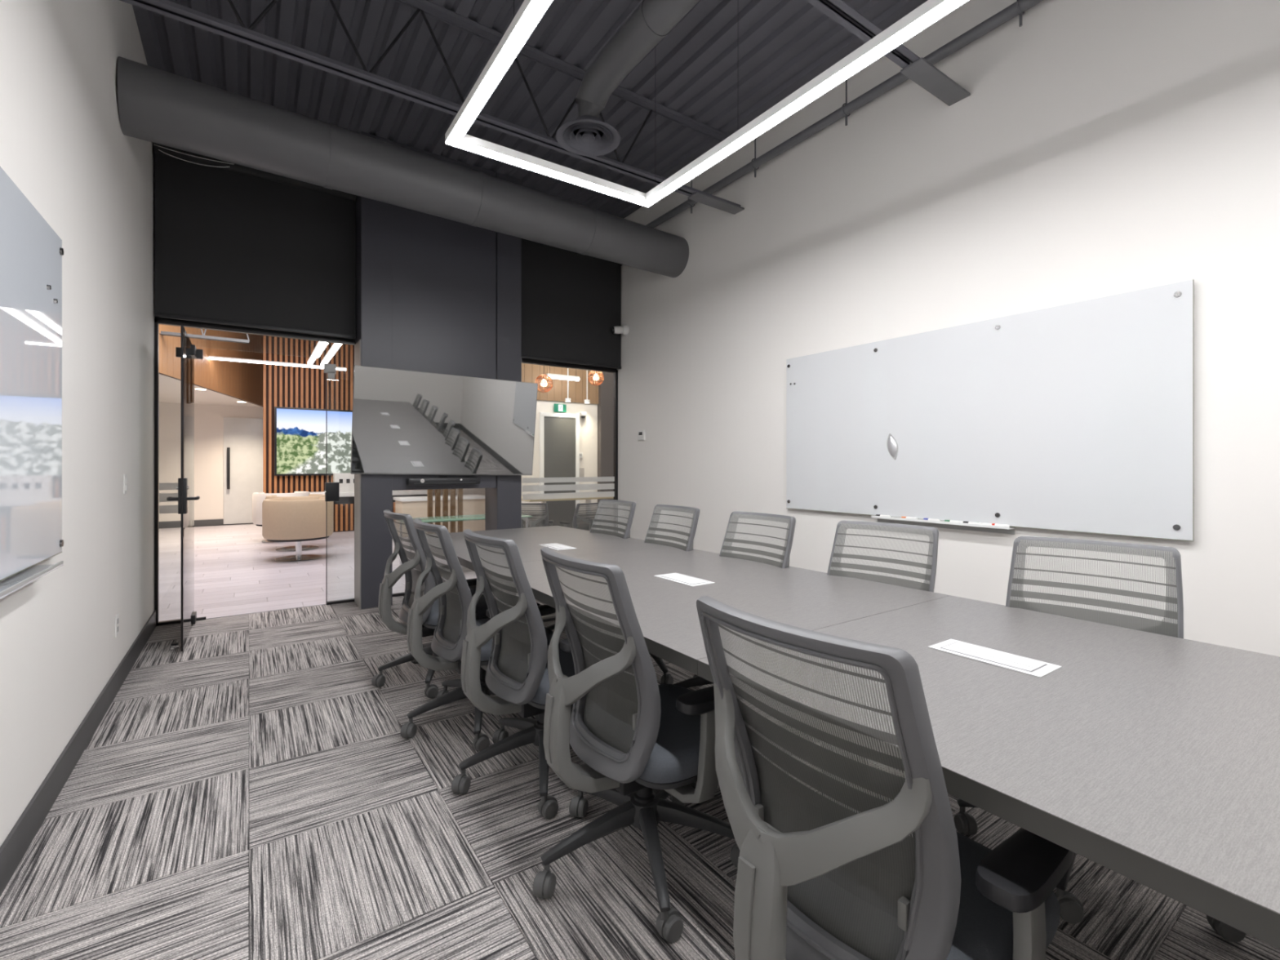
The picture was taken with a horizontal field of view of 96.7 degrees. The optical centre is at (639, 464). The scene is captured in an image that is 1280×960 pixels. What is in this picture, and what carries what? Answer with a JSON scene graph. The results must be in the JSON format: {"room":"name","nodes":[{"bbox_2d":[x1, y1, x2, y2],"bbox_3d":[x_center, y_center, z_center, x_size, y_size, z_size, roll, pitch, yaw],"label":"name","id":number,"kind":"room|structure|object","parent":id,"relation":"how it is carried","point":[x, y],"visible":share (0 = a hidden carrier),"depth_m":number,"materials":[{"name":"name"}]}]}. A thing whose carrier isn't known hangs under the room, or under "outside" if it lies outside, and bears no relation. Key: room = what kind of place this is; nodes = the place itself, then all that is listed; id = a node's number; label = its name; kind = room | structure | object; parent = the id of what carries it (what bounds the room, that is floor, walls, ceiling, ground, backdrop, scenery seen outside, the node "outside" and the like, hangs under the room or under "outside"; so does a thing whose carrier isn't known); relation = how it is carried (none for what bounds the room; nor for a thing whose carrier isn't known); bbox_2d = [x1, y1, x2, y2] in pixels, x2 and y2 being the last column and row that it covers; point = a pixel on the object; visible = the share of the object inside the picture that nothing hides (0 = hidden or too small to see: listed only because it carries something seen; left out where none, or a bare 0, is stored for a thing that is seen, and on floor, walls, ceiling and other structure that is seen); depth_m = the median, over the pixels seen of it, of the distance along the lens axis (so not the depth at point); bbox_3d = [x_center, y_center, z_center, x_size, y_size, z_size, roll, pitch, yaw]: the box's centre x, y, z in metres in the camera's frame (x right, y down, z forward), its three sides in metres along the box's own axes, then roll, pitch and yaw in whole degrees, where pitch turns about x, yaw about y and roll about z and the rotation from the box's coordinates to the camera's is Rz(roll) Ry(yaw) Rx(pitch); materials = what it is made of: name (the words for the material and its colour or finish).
{"room":"conference room","nodes":[
{"label":"conference room","id":0,"kind":"room"},
{"bbox_2d":[0,0,155,846],"bbox_3d":[-1.230,-0.875,0.581,0.150,4.270,9.450,0,0,-34],"label":"wall","id":1,"kind":"structure","parent":0,"point":[64,145],"depth_m":2.54,"materials":[{"name":"paint"}]},
{"bbox_2d":[0,560,63,599],"bbox_3d":[-1.599,0.360,1.316,0.075,0.050,1.580,0,0,-34],"label":"marker tray","id":2,"kind":"object","parent":1,"relation":"attached to","point":[14,583],"visible":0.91,"depth_m":1.73,"materials":[{"name":"white metal"}]},
{"bbox_2d":[0,166,63,581],"bbox_3d":[-1.482,-0.256,1.116,0.038,1.168,2.441,0,0,-34],"label":"whiteboard","id":3,"kind":"object","parent":1,"relation":"attached to","point":[31,251],"visible":1,"depth_m":1.82,"materials":[{"name":"white glass"}]},
{"bbox_2d":[46,284,51,289],"bbox_3d":[-2.051,-0.616,1.974,0.008,0.018,0.018,0,0,-34],"label":"magnet","id":4,"kind":"object","parent":3,"relation":"attached to","point":[48,286],"visible":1,"depth_m":1.97,"materials":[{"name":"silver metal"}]},
{"bbox_2d":[0,609,155,896],"bbox_3d":[-1.186,1.198,0.659,0.012,0.125,9.230,0,0,-34],"label":"baseboard","id":5,"kind":"structure","parent":1,"relation":"attached to","point":[15,845],"depth_m":2.19,"materials":[{"name":"plastic"}]},
{"bbox_2d":[115,613,118,637],"bbox_3d":[-2.912,0.895,3.168,0.008,0.120,0.072,0,0,-34],"label":"wall outlet","id":6,"kind":"object","parent":1,"relation":"attached to","point":[117,615],"visible":1,"depth_m":3.16,"materials":[{"name":"white plastic"}]},
{"bbox_2d":[123,474,127,493],"bbox_3d":[-3.058,0.115,3.383,0.011,0.115,0.076,0,0,-34],"label":"light switch","id":7,"kind":"object","parent":1,"relation":"attached to","point":[125,476],"visible":1,"depth_m":3.37,"materials":[{"name":"white plastic"}]},
{"bbox_2d":[153,144,233,164],"bbox_3d":[-3.494,-2.428,4.467,0.500,0.019,0.005,0,0,-34],"label":"wire","id":8,"kind":"object","parent":1,"relation":"hanging from","point":[153,144],"visible":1,"depth_m":4.46,"materials":[{"name":"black plastic"}]},
{"bbox_2d":[158,149,229,167],"bbox_3d":[-3.485,-2.380,4.455,0.442,0.054,0.035,0,0,-34],"label":"wire","id":9,"kind":"object","parent":1,"relation":"hanging from","point":[158,149],"visible":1,"depth_m":4.44,"materials":[{"name":"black plastic"}]},
{"bbox_2d":[117,56,688,277],"bbox_3d":[-1.315,-2.147,4.611,4.287,0.420,0.412,0,0,-38],"label":"duct","id":10,"kind":"object","parent":1,"relation":"attached to","point":[156,105],"visible":1,"depth_m":3.95,"materials":[{"name":"metal"}]},
{"bbox_2d":[262,335,354,493],"bbox_3d":[-5.806,-0.815,11.377,2.885,4.150,0.170,0,0,-34],"label":"wall","id":11,"kind":"structure","parent":0,"point":[283,386],"depth_m":10.80,"materials":[{"name":"brown wood"}]},
{"bbox_2d":[274,406,352,475],"bbox_3d":[-5.848,-0.435,11.182,2.255,1.280,0.064,0,0,-34],"label":"wall display","id":12,"kind":"object","parent":11,"relation":"attached to","point":[300,433],"visible":0.52,"depth_m":10.85,"materials":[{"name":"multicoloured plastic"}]},
{"bbox_2d":[159,402,484,521],"bbox_3d":[-6.183,-0.890,13.678,11.700,4.300,0.150,0,0,-34],"label":"wall","id":13,"kind":"structure","parent":0,"point":[208,419],"depth_m":11.68,"materials":[{"name":"paint"}]},
{"bbox_2d":[159,519,253,528],"bbox_3d":[-9.548,1.195,11.266,3.420,0.130,0.015,0,0,-34],"label":"baseboard","id":14,"kind":"structure","parent":13,"relation":"attached to","point":[171,524],"depth_m":11.63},
{"bbox_2d":[159,324,262,407],"bbox_3d":[-8.233,-2.065,8.167,3.020,1.650,7.669,0,0,-19],"label":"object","id":15,"kind":"structure","parent":13,"relation":"attached to","point":[225,383],"depth_m":9.92,"materials":[{"name":"brown wood"}]},
{"bbox_2d":[223,417,262,524],"bbox_3d":[-8.200,0.125,12.147,1.120,2.230,0.090,0,0,-34],"label":"door","id":16,"kind":"structure","parent":13,"relation":"in","point":[242,437],"depth_m":12.02,"materials":[{"name":"white wood"}]},
{"bbox_2d":[155,316,617,369],"bbox_3d":[-2.076,-2.075,5.720,4.275,1.870,0.120,0,0,-34],"label":"wall","id":17,"kind":"structure","parent":0,"point":[156,317],"depth_m":4.95,"materials":[{"name":"metal"}]},
{"bbox_2d":[154,318,192,626],"bbox_3d":[-3.707,0.060,4.526,0.235,2.400,0.050,0,0,-34],"label":"window","id":18,"kind":"structure","parent":17,"relation":"in","point":[158,497],"depth_m":4.45,"materials":[{"name":"metal"}]},
{"bbox_2d":[166,324,199,651],"bbox_3d":[-3.333,0.156,4.197,0.170,2.192,0.953,0,0,-34],"label":"door","id":19,"kind":"structure","parent":18,"relation":"attached to","point":[185,487],"depth_m":4.01,"materials":[{"name":"clear glass"}]},
{"bbox_2d":[175,346,205,620],"bbox_3d":[-3.619,0.162,4.587,0.190,2.193,0.040,0,0,-34],"label":"door hinges","id":20,"kind":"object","parent":18,"relation":"attached to","point":[178,350],"depth_m":4.60,"materials":[{"name":"black metal"}]},
{"bbox_2d":[154,142,356,339],"bbox_3d":[-3.166,-1.825,4.783,1.395,1.370,0.130,0,0,-34],"label":"roller shade","id":21,"kind":"object","parent":17,"relation":"attached to","point":[236,245],"visible":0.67,"depth_m":4.72,"materials":[{"name":"fabric"}]},
{"bbox_2d":[192,323,326,342],"bbox_3d":[-3.219,-1.048,4.862,0.950,0.185,0.050,0,0,-34],"label":"window","id":22,"kind":"structure","parent":17,"relation":"in","point":[194,325],"depth_m":4.82,"materials":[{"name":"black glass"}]},
{"bbox_2d":[325,337,355,604],"bbox_3d":[-2.731,0.060,5.197,0.240,2.400,0.050,0,0,-34],"label":"window","id":23,"kind":"structure","parent":17,"relation":"in","point":[328,340],"depth_m":5.13,"materials":[{"name":"metal"}]},
{"bbox_2d":[324,363,336,378],"bbox_3d":[-2.805,-0.845,5.146,0.095,0.130,0.036,0,0,-34],"label":"glass clamp","id":24,"kind":"object","parent":23,"relation":"attached to","point":[331,369],"visible":1,"depth_m":5.14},
{"bbox_2d":[324,482,339,501],"bbox_3d":[-2.792,0.245,5.155,0.113,0.170,0.050,0,0,-34],"label":"box","id":25,"kind":"object","parent":23,"relation":"attached to","point":[331,490],"visible":1,"depth_m":5.13,"materials":[{"name":"black plastic"}]},
{"bbox_2d":[521,359,617,533],"bbox_3d":[-0.790,0.060,6.531,1.235,2.400,0.050,0,0,-34],"label":"window","id":26,"kind":"structure","parent":17,"relation":"in","point":[614,486],"depth_m":6.59,"materials":[{"name":"metal"}]},
{"bbox_2d":[521,238,622,368],"bbox_3d":[-0.793,-1.825,6.413,1.351,1.370,0.130,0,0,-34],"label":"roller shade","id":27,"kind":"object","parent":17,"relation":"attached to","point":[571,300],"visible":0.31,"depth_m":6.39,"materials":[{"name":"fabric"}]},
{"bbox_2d":[354,131,521,608],"bbox_3d":[-1.922,-0.825,5.535,1.500,4.170,0.360,0,0,-34],"label":"wall pillar","id":28,"kind":"structure","parent":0,"point":[434,294],"depth_m":5.30,"materials":[{"name":"paint"}]},
{"bbox_2d":[392,591,404,596],"bbox_3d":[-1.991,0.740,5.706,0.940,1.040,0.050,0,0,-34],"label":"baseboard","id":29,"kind":"structure","parent":28,"relation":"attached to","point":[397,594],"depth_m":5.46,"materials":[{"name":"metal"}]},
{"bbox_2d":[405,475,480,485],"bbox_3d":[-1.827,0.145,5.308,0.660,0.080,0.131,0,0,-34],"label":"bar","id":30,"kind":"object","parent":28,"relation":"attached to","point":[440,480],"visible":1,"depth_m":5.25,"materials":[{"name":"black plastic"}]},
{"bbox_2d":[413,481,475,484],"bbox_3d":[-1.793,0.168,5.258,0.560,0.010,0.004,0,0,-34],"label":"speaker grille","id":31,"kind":"object","parent":30,"relation":"attached to","point":[415,482],"depth_m":5.25,"materials":[{"name":"plastic"}]},
{"bbox_2d":[350,364,537,475],"bbox_3d":[-1.763,-0.368,5.301,1.660,0.951,0.167,0,0,-33],"label":"television","id":32,"kind":"object","parent":28,"relation":"attached to","point":[404,422],"visible":1,"depth_m":5.22,"materials":[{"name":"black plastic"}]},
{"bbox_2d":[132,0,928,218],"bbox_3d":[0.584,-2.970,1.936,4.375,0.120,9.330,0,0,-34],"label":"ceiling","id":33,"kind":"structure","parent":0,"point":[784,45],"depth_m":4.15,"materials":[{"name":"paint"}]},
{"bbox_2d":[120,0,740,206],"bbox_3d":[-0.862,-2.607,3.946,4.282,0.605,0.100,0,0,-34],"label":"joist","id":34,"kind":"object","parent":33,"relation":"attached to","point":[176,11],"visible":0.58,"depth_m":3.65,"materials":[{"name":"paint"}]},
{"bbox_2d":[444,0,968,207],"bbox_3d":[0.748,-2.307,1.591,1.321,1.206,4.375,0,0,-34],"label":"ceiling light","id":35,"kind":"object","parent":33,"relation":"hanging from","point":[530,13],"visible":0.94,"depth_m":2.68,"materials":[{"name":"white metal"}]},
{"bbox_2d":[645,0,1043,227],"bbox_3d":[2.250,-2.680,3.020,0.093,0.440,9.190,0,0,-34],"label":"pipe","id":36,"kind":"object","parent":33,"relation":"hanging from","point":[1020,6],"visible":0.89,"depth_m":4.02,"materials":[{"name":"metal"}]},
{"bbox_2d":[805,0,962,68],"bbox_3d":[0.237,-2.600,2.347,4.282,0.620,0.100,0,0,-34],"label":"joist","id":37,"kind":"object","parent":33,"relation":"attached to","point":[839,11],"visible":0.56,"depth_m":2.96,"materials":[{"name":"paint"}]},
{"bbox_2d":[575,0,699,118],"bbox_3d":[0.576,-2.436,2.482,0.208,0.356,3.439,0,0,-34],"label":"duct","id":38,"kind":"object","parent":37,"relation":"hanging from","point":[652,20],"visible":0.84,"depth_m":3.34,"materials":[{"name":"metal"}]},
{"bbox_2d":[555,115,620,156],"bbox_3d":[-0.347,-2.240,3.826,0.430,0.100,0.430,0,0,-34],"label":"air diffuser","id":39,"kind":"object","parent":38,"relation":"attached to","point":[585,135],"visible":1,"depth_m":3.84,"materials":[{"name":"paint"}]},
{"bbox_2d":[521,400,597,519],"bbox_3d":[-1.534,0.070,10.047,1.750,2.380,0.100,0,0,-34],"label":"wall","id":40,"kind":"structure","parent":0,"point":[588,425],"depth_m":10.32,"materials":[{"name":"paint"}]},
{"bbox_2d":[539,412,579,528],"bbox_3d":[-1.404,0.175,10.025,0.760,2.170,0.085,0,0,-34],"label":"door","id":41,"kind":"structure","parent":40,"relation":"in","point":[559,433],"depth_m":10.03,"materials":[{"name":"white metal"}]},
{"bbox_2d":[521,363,598,404],"bbox_3d":[-1.575,-2.005,9.971,2.096,1.770,0.060,0,0,-34],"label":"trim","id":42,"kind":"structure","parent":40,"relation":"attached to","point":[577,390],"depth_m":10.08,"materials":[{"name":"brown wood"}]},
{"bbox_2d":[554,403,566,412],"bbox_3d":[-1.406,-1.000,10.029,0.230,0.140,0.036,0,0,-34],"label":"exit sign","id":43,"kind":"object","parent":40,"relation":"attached to","point":[557,407],"visible":1,"depth_m":10.01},
{"bbox_2d":[579,467,584,476],"bbox_3d":[-1.064,0.170,10.307,0.120,0.220,0.004,0,0,-34],"label":"notice","id":44,"kind":"object","parent":40,"relation":"attached to","point":[581,469],"visible":0.64,"depth_m":10.31,"materials":[{"name":"paper"}]},
{"bbox_2d":[579,412,586,418],"bbox_3d":[-1.026,-0.894,10.287,0.120,0.112,0.118,0,0,-34],"label":"dome camera","id":45,"kind":"object","parent":40,"relation":"attached to","point":[583,415],"visible":1,"depth_m":10.25,"materials":[{"name":"white plastic"}]},
{"bbox_2d":[597,371,613,531],"bbox_3d":[-0.624,-0.815,10.673,0.440,4.150,0.300,0,0,-34],"label":"wall column","id":46,"kind":"structure","parent":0,"point":[606,389],"depth_m":10.50,"materials":[{"name":"paint"}]},
{"bbox_2d":[0,524,1279,959],"bbox_3d":[-1.100,1.310,6.281,11.700,0.100,18.400,0,0,-34],"label":"floor","id":47,"kind":"structure","parent":0,"point":[249,791],"depth_m":1.94,"materials":[{"name":"carpet"}]},
{"bbox_2d":[169,642,179,650],"bbox_3d":[-3.178,1.237,3.883,0.052,0.046,0.052,0,0,-34],"label":"door stop","id":48,"kind":"object","parent":47,"relation":"on","point":[174,645],"visible":1,"depth_m":3.87,"materials":[{"name":"silver metal"}]},
{"bbox_2d":[252,491,310,542],"bbox_3d":[-5.955,0.860,9.467,0.819,0.800,0.770,0,0,-39],"label":"barrel chair","id":49,"kind":"object","parent":47,"relation":"on","point":[258,498],"visible":0.38,"depth_m":9.13,"materials":[{"name":"beige leather"}]},
{"bbox_2d":[265,493,324,551],"bbox_3d":[-5.122,0.860,8.523,0.819,0.800,0.770,0,0,-44],"label":"barrel chair","id":50,"kind":"object","parent":47,"relation":"on","point":[311,496],"visible":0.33,"depth_m":8.33,"materials":[{"name":"beige leather"}]},
{"bbox_2d":[262,497,333,562],"bbox_3d":[-4.576,0.860,7.624,0.819,0.800,0.770,0,0,-24],"label":"barrel chair","id":51,"kind":"object","parent":47,"relation":"on","point":[297,522],"visible":0.96,"depth_m":7.33,"materials":[{"name":"beige leather"}]},
{"bbox_2d":[309,489,426,532],"bbox_3d":[-5.306,0.890,11.223,2.165,0.740,0.610,0,0,-34],"label":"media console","id":52,"kind":"object","parent":47,"relation":"on","point":[343,509],"visible":0.18,"depth_m":10.74,"materials":[{"name":"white wood"}]},
{"bbox_2d":[333,472,354,492],"bbox_3d":[-5.482,0.340,10.972,0.750,0.360,0.204,0,0,-34],"label":"device box","id":53,"kind":"object","parent":52,"relation":"on","point":[346,481],"visible":0.31,"depth_m":10.79,"materials":[{"name":"white plastic"}]},
{"bbox_2d":[371,509,497,697],"bbox_3d":[-1.213,0.764,3.407,0.726,0.993,0.670,0,0,-38],"label":"office chair","id":54,"kind":"object","parent":47,"relation":"on","point":[412,569],"visible":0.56,"depth_m":3.21,"materials":[{"name":"black plastic"}]},
{"bbox_2d":[393,494,484,537],"bbox_3d":[-3.684,0.925,10.572,1.560,0.670,0.660,0,0,-34],"label":"reception desk","id":55,"kind":"object","parent":47,"relation":"on","point":[473,504],"visible":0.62,"depth_m":10.37,"materials":[{"name":"beige wood"}]},
{"bbox_2d":[393,494,484,502],"bbox_3d":[-3.684,0.615,10.572,1.560,0.050,0.660,0,0,-34],"label":"countertop","id":56,"kind":"structure","parent":55,"relation":"on","point":[464,496],"depth_m":10.29,"materials":[{"name":"white stone"}]},
{"bbox_2d":[426,488,462,533],"bbox_3d":[-2.756,0.515,8.055,0.540,1.490,0.100,0,0,-34],"label":"screen","id":57,"kind":"object","parent":47,"relation":"on","point":[437,491],"visible":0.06,"depth_m":8.04,"materials":[{"name":"wood"}]},
{"bbox_2d":[398,514,532,565],"bbox_3d":[-2.151,0.954,7.015,1.500,0.612,0.600,0,0,-34],"label":"glass side table","id":58,"kind":"object","parent":47,"relation":"on","point":[477,517],"visible":0.27,"depth_m":6.83,"materials":[{"name":"silver metal"}]},
{"bbox_2d":[400,518,553,751],"bbox_3d":[-0.804,0.764,2.814,0.718,0.993,0.666,0,0,-35],"label":"office chair","id":59,"kind":"object","parent":47,"relation":"on","point":[446,642],"visible":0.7,"depth_m":2.64,"materials":[{"name":"black plastic"}]},
{"bbox_2d":[521,502,553,528],"bbox_3d":[-1.565,0.903,8.349,0.589,0.715,0.632,0,0,-4],"label":"office chair","id":60,"kind":"object","parent":47,"relation":"on","point":[538,519],"visible":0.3,"depth_m":8.16,"materials":[{"name":"black plastic"}]},
{"bbox_2d":[451,528,634,819],"bbox_3d":[-0.414,0.764,2.357,0.716,0.993,0.660,0,0,-37],"label":"office chair","id":61,"kind":"object","parent":47,"relation":"on","point":[517,671],"visible":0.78,"depth_m":2.17,"materials":[{"name":"black plastic"}]},
{"bbox_2d":[521,496,613,519],"bbox_3d":[-1.141,0.885,9.165,1.700,0.750,0.800,0,0,-34],"label":"table","id":62,"kind":"object","parent":47,"relation":"on","point":[587,500],"visible":0.14,"depth_m":8.86,"materials":[{"name":"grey wood"}]},
{"bbox_2d":[560,502,599,530],"bbox_3d":[-0.886,0.903,8.318,0.589,0.715,0.632,0,0,-39],"label":"office chair","id":63,"kind":"object","parent":47,"relation":"on","point":[585,522],"visible":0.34,"depth_m":8.14,"materials":[{"name":"black plastic"}]},
{"bbox_2d":[546,499,635,630],"bbox_3d":[-0.379,0.764,4.116,0.686,0.993,0.670,0,0,-36],"label":"office chair","id":64,"kind":"object","parent":47,"relation":"on","point":[596,526],"visible":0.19,"depth_m":4.24,"materials":[{"name":"black plastic"}]},
{"bbox_2d":[532,546,758,942],"bbox_3d":[-0.004,0.764,1.833,0.717,0.993,0.663,0,0,-35],"label":"office chair","id":65,"kind":"object","parent":47,"relation":"on","point":[642,742],"visible":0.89,"depth_m":1.65,"materials":[{"name":"black plastic"}]},
{"bbox_2d":[644,504,699,684],"bbox_3d":[0.024,0.764,3.517,0.710,0.993,0.663,0,0,-33],"label":"office chair","id":66,"kind":"object","parent":47,"relation":"on","point":[666,678],"visible":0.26,"depth_m":3.63,"materials":[{"name":"black plastic"}]},
{"bbox_2d":[672,511,795,688],"bbox_3d":[0.455,0.764,2.971,0.714,0.993,0.690,0,0,-35],"label":"office chair","id":67,"kind":"object","parent":47,"relation":"on","point":[726,549],"visible":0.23,"depth_m":3.07,"materials":[{"name":"black plastic"}]},
{"bbox_2d":[408,525,1279,949],"bbox_3d":[0.734,0.890,1.815,1.338,0.740,6.660,0,0,-34],"label":"conference table","id":68,"kind":"object","parent":47,"relation":"on","point":[1153,759],"visible":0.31,"depth_m":1.24,"materials":[{"name":"laminate"}]},
{"bbox_2d":[538,542,576,550],"bbox_3d":[-0.526,0.517,3.608,0.128,0.005,0.280,0,0,-34],"label":"module","id":69,"kind":"object","parent":68,"relation":"on","point":[556,546],"visible":0.98,"depth_m":3.59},
{"bbox_2d":[653,572,714,586],"bbox_3d":[0.198,0.517,2.577,0.128,0.005,0.280,0,0,-34],"label":"module","id":70,"kind":"object","parent":68,"relation":"on","point":[676,577],"visible":1,"depth_m":2.56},
{"bbox_2d":[928,639,1062,677],"bbox_3d":[0.951,0.517,1.539,0.128,0.005,0.280,0,0,-34],"label":"module","id":71,"kind":"object","parent":68,"relation":"on","point":[1028,666],"visible":1,"depth_m":1.52,"materials":[{"name":"plastic"}]},
{"bbox_2d":[826,520,938,591],"bbox_3d":[0.945,0.764,2.396,0.696,0.993,0.655,0,0,-43],"label":"office chair","id":72,"kind":"object","parent":47,"relation":"on","point":[835,566],"visible":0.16,"depth_m":2.56,"materials":[{"name":"black plastic"}]},
{"bbox_2d":[696,595,1073,959],"bbox_3d":[0.450,0.764,1.162,0.702,0.993,0.654,0,0,-36],"label":"office chair","id":73,"kind":"object","parent":47,"relation":"on","point":[882,869],"visible":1,"depth_m":0.96,"materials":[{"name":"plastic"}]},
{"bbox_2d":[953,536,1245,942],"bbox_3d":[1.409,0.764,1.802,0.692,0.993,0.693,0,0,-45],"label":"office chair","id":74,"kind":"object","parent":47,"relation":"on","point":[1071,909],"visible":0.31,"depth_m":1.93,"materials":[{"name":"black plastic"}]},
{"bbox_2d":[688,191,744,214],"bbox_3d":[0.675,-2.320,5.001,0.550,0.060,0.130,0,0,-34],"label":"joist","id":75,"kind":"object","parent":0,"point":[700,197],"visible":1,"depth_m":4.97,"materials":[{"name":"metal"}]},
{"bbox_2d":[617,0,1279,656],"bbox_3d":[2.417,-0.875,3.086,0.150,4.270,9.450,0,0,-34],"label":"wall","id":76,"kind":"structure","parent":0,"point":[1096,148],"depth_m":3.36,"materials":[{"name":"paint"}]},
{"bbox_2d":[611,324,629,335],"bbox_3d":[-0.241,-1.585,6.662,0.192,0.116,0.116,0,0,-30],"label":"security camera","id":77,"kind":"object","parent":76,"relation":"attached to","point":[624,330],"visible":1,"depth_m":6.64,"materials":[{"name":"white plastic"}]},
{"bbox_2d":[637,430,645,440],"bbox_3d":[0.015,-0.333,6.429,0.024,0.115,0.130,0,0,-34],"label":"thermostat","id":78,"kind":"object","parent":76,"relation":"attached to","point":[641,433],"visible":1,"depth_m":6.41,"materials":[{"name":"white plastic"}]},
{"bbox_2d":[900,57,970,106],"bbox_3d":[1.773,-2.305,3.402,0.550,0.060,0.130,0,0,-34],"label":"beam","id":79,"kind":"structure","parent":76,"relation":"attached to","point":[922,72],"depth_m":3.38,"materials":[{"name":"metal"}]},
{"bbox_2d":[871,515,1014,534],"bbox_3d":[1.898,0.380,3.643,0.075,0.050,0.875,0,0,-34],"label":"marker tray","id":80,"kind":"object","parent":76,"relation":"attached to","point":[960,526],"visible":1,"depth_m":3.58,"materials":[{"name":"white metal"}]},
{"bbox_2d":[875,514,890,516],"bbox_3d":[1.689,0.356,3.949,0.018,0.018,0.107,0,0,-33],"label":"marker","id":81,"kind":"object","parent":80,"relation":"on","point":[876,514],"visible":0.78,"depth_m":3.94,"materials":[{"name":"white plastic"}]},
{"bbox_2d":[901,516,917,519],"bbox_3d":[1.796,0.356,3.792,0.018,0.018,0.107,0,0,-33],"label":"marker","id":82,"kind":"object","parent":80,"relation":"on","point":[901,517],"visible":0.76,"depth_m":3.79,"materials":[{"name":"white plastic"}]},
{"bbox_2d":[923,518,940,520],"bbox_3d":[1.882,0.356,3.669,0.018,0.018,0.107,0,0,-29],"label":"marker","id":83,"kind":"object","parent":80,"relation":"on","point":[923,518],"visible":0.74,"depth_m":3.67,"materials":[{"name":"white plastic"}]},
{"bbox_2d":[944,520,963,522],"bbox_3d":[1.960,0.356,3.553,0.018,0.018,0.107,0,0,-36],"label":"marker","id":84,"kind":"object","parent":80,"relation":"on","point":[944,520],"visible":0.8,"depth_m":3.55,"materials":[{"name":"white plastic"}]},
{"bbox_2d":[963,521,981,524],"bbox_3d":[2.023,0.356,3.463,0.018,0.018,0.107,0,0,-28],"label":"marker","id":85,"kind":"object","parent":80,"relation":"on","point":[973,522],"visible":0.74,"depth_m":3.46,"materials":[{"name":"white plastic"}]},
{"bbox_2d":[991,523,1009,526],"bbox_3d":[2.108,0.356,3.339,0.018,0.018,0.107,0,0,-30],"label":"marker","id":86,"kind":"object","parent":80,"relation":"on","point":[993,524],"visible":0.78,"depth_m":3.33,"materials":[{"name":"white plastic"}]},
{"bbox_2d":[786,279,1193,541],"bbox_3d":[1.902,-0.254,3.668,0.038,1.223,2.441,0,0,-34],"label":"whiteboard","id":87,"kind":"object","parent":76,"relation":"attached to","point":[1077,416],"visible":1,"depth_m":3.27,"materials":[{"name":"white glass"}]},
{"bbox_2d":[887,433,897,459],"bbox_3d":[1.722,-0.125,3.890,0.021,0.181,0.078,0,0,-34],"label":"eraser","id":88,"kind":"object","parent":87,"relation":"attached to","point":[892,446],"visible":1,"depth_m":3.88,"materials":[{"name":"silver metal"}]},
{"bbox_3d":[-3.719,-2.940,10.093,11.700,0.100,9.150,0,0,-34],"label":"ceiling","id":89,"kind":"structure","parent":0,"visible":0},
{"bbox_2d":[159,328,249,343],"bbox_3d":[-6.096,-2.325,7.945,1.065,1.130,0.100,0,0,-34],"label":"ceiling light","id":90,"kind":"object","parent":89,"relation":"attached to","point":[203,336],"visible":0.27,"depth_m":7.96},
{"bbox_2d":[208,355,346,370],"bbox_3d":[-6.214,-1.745,9.804,2.060,0.050,0.044,0,0,-34],"label":"linear light","id":91,"kind":"object","parent":89,"relation":"hanging from","point":[214,357],"visible":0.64,"depth_m":9.70,"materials":[{"name":"white metal"}]},
{"bbox_2d":[307,340,326,364],"bbox_3d":[-5.011,-2.305,8.812,0.070,1.170,2.400,0,0,-34],"label":"linear light","id":92,"kind":"object","parent":89,"relation":"hanging from","point":[319,346],"visible":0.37,"depth_m":8.82,"materials":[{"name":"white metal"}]},
{"bbox_2d":[320,342,342,366],"bbox_3d":[-4.846,-2.305,8.925,0.070,1.170,2.400,0,0,-34],"label":"linear light","id":93,"kind":"object","parent":89,"relation":"hanging from","point":[335,347],"visible":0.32,"depth_m":8.82,"materials":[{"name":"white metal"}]},
{"bbox_2d":[534,365,552,392],"bbox_3d":[-1.312,-1.939,7.773,0.250,1.903,0.250,0,0,-34],"label":"pendant lamp","id":94,"kind":"object","parent":89,"relation":"hanging from","point":[544,384],"visible":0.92,"depth_m":7.73,"materials":[{"name":"orange metal"}]},
{"bbox_2d":[546,366,579,381],"bbox_3d":[-1.312,-2.160,9.715,0.600,1.400,0.064,0,0,-34],"label":"linear light","id":95,"kind":"object","parent":89,"relation":"hanging from","point":[552,375],"visible":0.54,"depth_m":9.69,"materials":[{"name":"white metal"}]},
{"bbox_2d":[548,375,579,381],"bbox_3d":[-1.312,-1.480,9.715,0.600,0.040,0.060,0,0,-34],"label":"diffuser","id":96,"kind":"object","parent":95,"relation":"attached to","point":[561,377],"depth_m":9.72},
{"bbox_2d":[564,368,570,401],"bbox_3d":[-1.260,-1.998,9.957,0.098,1.784,0.100,0,0,-34],"label":"pendant lamp","id":97,"kind":"object","parent":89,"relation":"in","point":[567,399],"visible":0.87,"depth_m":9.95,"materials":[{"name":"white metal"}]},
{"bbox_2d":[584,370,590,403],"bbox_3d":[-0.947,-1.998,10.172,0.098,1.784,0.100,0,0,-34],"label":"pendant lamp","id":98,"kind":"object","parent":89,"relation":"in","point":[586,401],"visible":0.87,"depth_m":10.17,"materials":[{"name":"white metal"}]},
{"bbox_2d":[587,370,604,386],"bbox_3d":[-0.677,-2.054,8.756,0.250,1.673,0.250,0,0,-34],"label":"pendant lamp","id":99,"kind":"object","parent":89,"relation":"hanging from","point":[596,376],"visible":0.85,"depth_m":8.72,"materials":[{"name":"orange metal"}]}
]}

